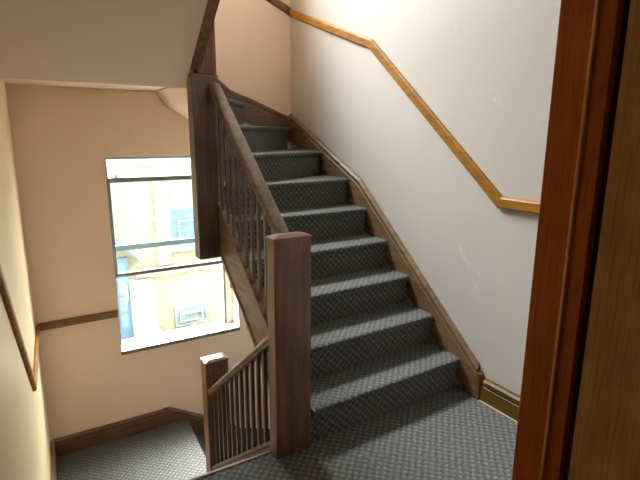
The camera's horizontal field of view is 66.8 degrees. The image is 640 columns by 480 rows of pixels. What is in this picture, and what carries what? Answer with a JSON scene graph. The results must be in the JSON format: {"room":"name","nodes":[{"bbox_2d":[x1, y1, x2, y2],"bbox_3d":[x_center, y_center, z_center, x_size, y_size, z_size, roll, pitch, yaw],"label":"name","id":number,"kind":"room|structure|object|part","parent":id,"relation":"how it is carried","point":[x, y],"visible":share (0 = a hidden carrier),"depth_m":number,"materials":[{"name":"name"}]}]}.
{"room":"stairwell landing","nodes":[
{"label":"stairwell landing","id":0,"kind":"room"},
{"bbox_2d":[0,79,50,479],"bbox_3d":[-0.980,-0.220,0.984,0.300,10.200,5.960,-6,14,-28],"label":"wall","id":1,"kind":"structure","parent":0,"point":[25,442],"depth_m":2.46,"materials":[{"name":"beige paint"}]},
{"bbox_2d":[0,265,39,391],"bbox_3d":[-1.370,0.377,2.180,0.020,1.257,3.124,-6,14,-28],"label":"trim","id":2,"kind":"structure","parent":1,"relation":"attached to","point":[32,374],"depth_m":2.30,"materials":[{"name":"brown wood"}]},
{"bbox_2d":[51,442,56,479],"bbox_3d":[-1.873,1.766,3.417,0.027,0.150,1.034,-6,14,-28],"label":"baseboard","id":3,"kind":"structure","parent":1,"relation":"attached to","point":[53,451],"depth_m":3.64,"materials":[{"name":"brown wood"}]},
{"bbox_2d":[0,0,207,90],"bbox_3d":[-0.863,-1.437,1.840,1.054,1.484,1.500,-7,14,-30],"label":"ceiling","id":4,"kind":"structure","parent":0,"point":[121,42],"depth_m":2.42,"materials":[{"name":"paint"}]},
{"bbox_2d":[56,419,206,479],"bbox_3d":[-1.403,1.955,3.677,1.154,0.325,1.210,-7,14,-30],"label":"floor","id":5,"kind":"structure","parent":0,"point":[173,451],"depth_m":3.87,"materials":[{"name":"grey carpet"}]},
{"bbox_2d":[200,352,231,472],"bbox_3d":[-0.707,1.308,3.343,0.161,1.090,0.106,-7,14,-30],"label":"newel post","id":6,"kind":"object","parent":5,"relation":"on","point":[214,367],"visible":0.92,"depth_m":3.23,"materials":[{"name":"brown wood"}]},
{"bbox_2d":[168,406,269,456],"bbox_3d":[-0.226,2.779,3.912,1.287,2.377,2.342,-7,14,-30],"label":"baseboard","id":7,"kind":"structure","parent":5,"relation":"attached to","point":[196,421],"depth_m":4.46,"materials":[{"name":"brown wood"}]},
{"bbox_2d":[212,441,270,469],"bbox_3d":[-0.874,1.450,2.549,1.093,1.230,1.426,-7,14,-30],"label":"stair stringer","id":8,"kind":"structure","parent":5,"relation":"on","point":[264,447],"depth_m":2.69,"materials":[{"name":"brown wood"}]},
{"bbox_2d":[208,336,268,463],"bbox_3d":[-0.460,0.970,2.780,0.068,1.302,0.962,-7,14,-30],"label":"balustrade","id":9,"kind":"object","parent":8,"relation":"on","point":[222,447],"visible":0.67,"depth_m":2.74,"materials":[{"name":"brown wood"}]},
{"bbox_3d":[-0.459,0.723,2.726,0.068,0.797,0.962,-7,14,-30],"label":"handrail","id":10,"kind":"part","parent":9,"relation":"part of","materials":[{"name":"brown wood"}]},
{"bbox_2d":[5,0,290,441],"bbox_3d":[-1.412,-0.863,3.915,2.540,10.200,0.240,-7,14,-30],"label":"wall","id":11,"kind":"structure","parent":0,"point":[63,137],"depth_m":3.82,"materials":[{"name":"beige paint"}]},
{"bbox_2d":[37,310,117,330],"bbox_3d":[-1.884,0.629,3.796,0.565,0.064,0.020,-7,14,-30],"label":"trim","id":12,"kind":"structure","parent":11,"relation":"attached to","point":[109,314],"depth_m":3.78,"materials":[{"name":"brown wood"}]},
{"bbox_2d":[53,405,168,456],"bbox_3d":[-1.730,1.599,4.099,0.911,0.188,0.034,-7,14,-30],"label":"baseboard","id":13,"kind":"structure","parent":11,"relation":"attached to","point":[78,441],"depth_m":4.08,"materials":[{"name":"brown wood"}]},
{"bbox_2d":[266,0,290,14],"bbox_3d":[-1.185,-2.171,3.609,2.176,0.675,0.020,-7,14,-30],"label":"trim","id":14,"kind":"structure","parent":11,"relation":"attached to","point":[279,4],"depth_m":4.16,"materials":[{"name":"brown wood"}]},
{"bbox_2d":[155,82,224,185],"bbox_3d":[-0.494,-0.621,3.742,1.197,1.090,1.090,-7,14,-30],"label":"ceiling","id":15,"kind":"structure","parent":0,"point":[175,98],"depth_m":3.57,"materials":[{"name":"paint"}]},
{"bbox_2d":[197,386,516,479],"bbox_3d":[0.696,1.450,0.925,2.459,0.220,3.485,-7,14,-30],"label":"floor","id":16,"kind":"structure","parent":0,"point":[449,434],"depth_m":2.35,"materials":[{"name":"grey carpet"}]},
{"bbox_2d":[188,451,269,479],"bbox_3d":[-0.676,1.089,2.087,1.013,0.034,0.016,-7,14,-30],"label":"trim","id":17,"kind":"structure","parent":16,"relation":"attached to","point":[266,452],"depth_m":2.23,"materials":[{"name":"wood"}]},
{"bbox_2d":[265,231,311,458],"bbox_3d":[-0.140,0.495,2.248,0.190,1.072,0.081,-7,14,-30],"label":"newel post","id":18,"kind":"object","parent":16,"relation":"on","point":[289,253],"visible":1,"depth_m":2.20,"materials":[{"name":"brown wood"}]},
{"bbox_2d":[217,78,483,442],"bbox_3d":[-0.209,-0.332,3.232,1.287,2.377,2.342,-7,14,-30],"label":"staircase","id":19,"kind":"structure","parent":16,"relation":"on","point":[373,355],"depth_m":3.06,"materials":[{"name":"grey carpet"}]},
{"bbox_2d":[187,22,220,259],"bbox_3d":[-0.694,-1.122,2.812,0.161,2.515,0.106,-7,14,-30],"label":"newel post","id":20,"kind":"object","parent":19,"relation":"attached to","point":[202,110],"visible":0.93,"depth_m":2.90,"materials":[{"name":"brown wood"}]},
{"bbox_3d":[-0.674,-1.664,2.704,0.115,1.410,0.080,-7,14,-30],"label":"post","id":21,"kind":"part","parent":20,"relation":"part of","materials":[{"name":"brown wood"}]},
{"bbox_2d":[191,0,219,68],"bbox_3d":[-0.363,-1.532,2.083,0.063,1.374,1.322,-7,14,-30],"label":"string","id":22,"kind":"object","parent":20,"relation":"attached to","point":[212,5],"visible":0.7,"depth_m":2.58,"materials":[{"name":"brown wood"}]},
{"bbox_3d":[-0.343,-1.423,2.120,0.013,1.104,1.322,-7,14,-30],"label":"moulding","id":23,"kind":"part","parent":22,"relation":"part of","materials":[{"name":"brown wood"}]},
{"bbox_2d":[208,82,288,318],"bbox_3d":[-0.374,-0.123,2.591,0.072,1.462,0.962,-7,14,-30],"label":"balustrade","id":24,"kind":"object","parent":19,"relation":"on","point":[272,216],"visible":0.73,"depth_m":2.63,"materials":[{"name":"brown wood"}]},
{"bbox_3d":[-0.372,-0.407,2.529,0.072,0.879,0.962,-7,14,-30],"label":"handrail","id":25,"kind":"part","parent":24,"relation":"part of","materials":[{"name":"brown wood"}]},
{"bbox_2d":[290,0,560,394],"bbox_3d":[1.193,-0.496,2.301,0.200,10.200,5.990,-7,14,-30],"label":"wall","id":26,"kind":"structure","parent":0,"point":[484,68],"depth_m":2.83,"materials":[{"name":"paint"}]},
{"bbox_2d":[288,9,539,213],"bbox_3d":[0.558,-1.015,3.044,0.020,1.446,3.200,-7,14,-30],"label":"handrail","id":27,"kind":"object","parent":26,"relation":"attached to","point":[522,205],"depth_m":2.91,"materials":[{"name":"brown wood"}]},
{"bbox_2d":[478,400,517,423],"bbox_3d":[1.141,1.005,2.440,0.013,0.006,0.860,-7,14,-30],"label":"trim","id":28,"kind":"structure","parent":26,"relation":"attached to","point":[480,401],"depth_m":2.68,"materials":[{"name":"wood"}]},
{"bbox_2d":[479,377,519,421],"bbox_3d":[1.156,0.938,2.437,0.027,0.140,0.864,-7,14,-30],"label":"baseboard","id":29,"kind":"structure","parent":26,"relation":"attached to","point":[493,394],"depth_m":2.68,"materials":[{"name":"brown wood"}]},
{"bbox_3d":[0.460,-0.212,1.077,2.355,2.960,0.200,-7,14,-30],"label":"doorway","id":30,"kind":"structure","parent":0,"visible":0},
{"bbox_2d":[512,0,639,479],"bbox_3d":[0.300,0.297,0.640,1.490,2.150,0.988,-7,14,-30],"label":"door","id":31,"kind":"structure","parent":30,"relation":"attached to","point":[579,414],"depth_m":1.21,"materials":[{"name":"red wood"}]},
{"label":"outside","id":32,"kind":"structure","parent":0,"visible":0},
{"bbox_3d":[-11.533,0.831,19.615,60.000,0.200,35.600,-7,14,-30],"label":"ground","id":33,"kind":"structure","parent":32,"visible":0},
{"bbox_2d":[105,156,239,354],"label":"window","id":34,"kind":"structure","parent":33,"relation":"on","point":[147,211],"depth_m":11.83,"materials":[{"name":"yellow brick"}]},
{"bbox_3d":[-4.718,0.740,11.533,0.155,0.340,0.010,-7,14,-30],"label":"pane","id":35,"kind":"part","parent":34,"relation":"part of","materials":[{"name":"glass"}]},
{"bbox_3d":[-4.720,1.151,11.623,0.155,0.340,0.010,-7,14,-30],"label":"pane","id":36,"kind":"part","parent":34,"relation":"part of","materials":[{"name":"glass"}]},
{"bbox_3d":[-4.722,1.561,11.712,0.155,0.340,0.010,-7,14,-30],"label":"pane","id":37,"kind":"part","parent":34,"relation":"part of","materials":[{"name":"glass"}]},
{"bbox_3d":[-4.819,1.448,11.664,0.485,2.060,0.055,-7,14,-30],"label":"blue door","id":38,"kind":"part","parent":34,"relation":"part of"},
{"bbox_3d":[-4.724,1.971,11.802,0.155,0.340,0.010,-7,14,-30],"label":"pane","id":39,"kind":"part","parent":34,"relation":"part of","materials":[{"name":"glass"}]},
{"bbox_2d":[115,239,143,264],"bbox_3d":[-4.693,0.290,11.392,0.970,0.720,0.220,-7,14,-30],"label":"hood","id":40,"kind":"object","parent":34,"relation":"attached to","point":[135,256],"depth_m":11.57,"materials":[{"name":"white"}]},
{"bbox_3d":[-3.163,0.175,12.376,1.390,0.080,0.120,-7,14,-30],"label":"window sill","id":41,"kind":"part","parent":34,"relation":"part of","materials":[{"name":"stone"}]},
{"bbox_3d":[-3.200,-0.365,12.296,1.130,0.900,0.008,-7,14,-30],"label":"glass","id":42,"kind":"part","parent":34,"relation":"part of","materials":[{"name":"glass"}]},
{"bbox_3d":[-3.371,1.941,12.701,0.760,0.460,0.008,-7,14,-30],"label":"glass","id":43,"kind":"part","parent":34,"relation":"part of","materials":[{"name":"glass"}]},
{"bbox_2d":[191,318,204,325],"bbox_3d":[-3.135,2.168,12.501,0.302,0.319,0.321,9,15,36],"label":"shrub","id":44,"kind":"object","parent":33,"relation":"on","point":[201,320],"visible":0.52,"depth_m":12.46,"materials":[{"name":"green plant"}]},
{"bbox_2d":[204,314,217,323],"bbox_3d":[-2.843,2.116,12.667,0.371,0.367,0.383,-7,14,-30],"label":"shrub","id":45,"kind":"object","parent":33,"relation":"on","point":[212,316],"visible":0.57,"depth_m":12.63,"materials":[{"name":"green plant"}]}
]}

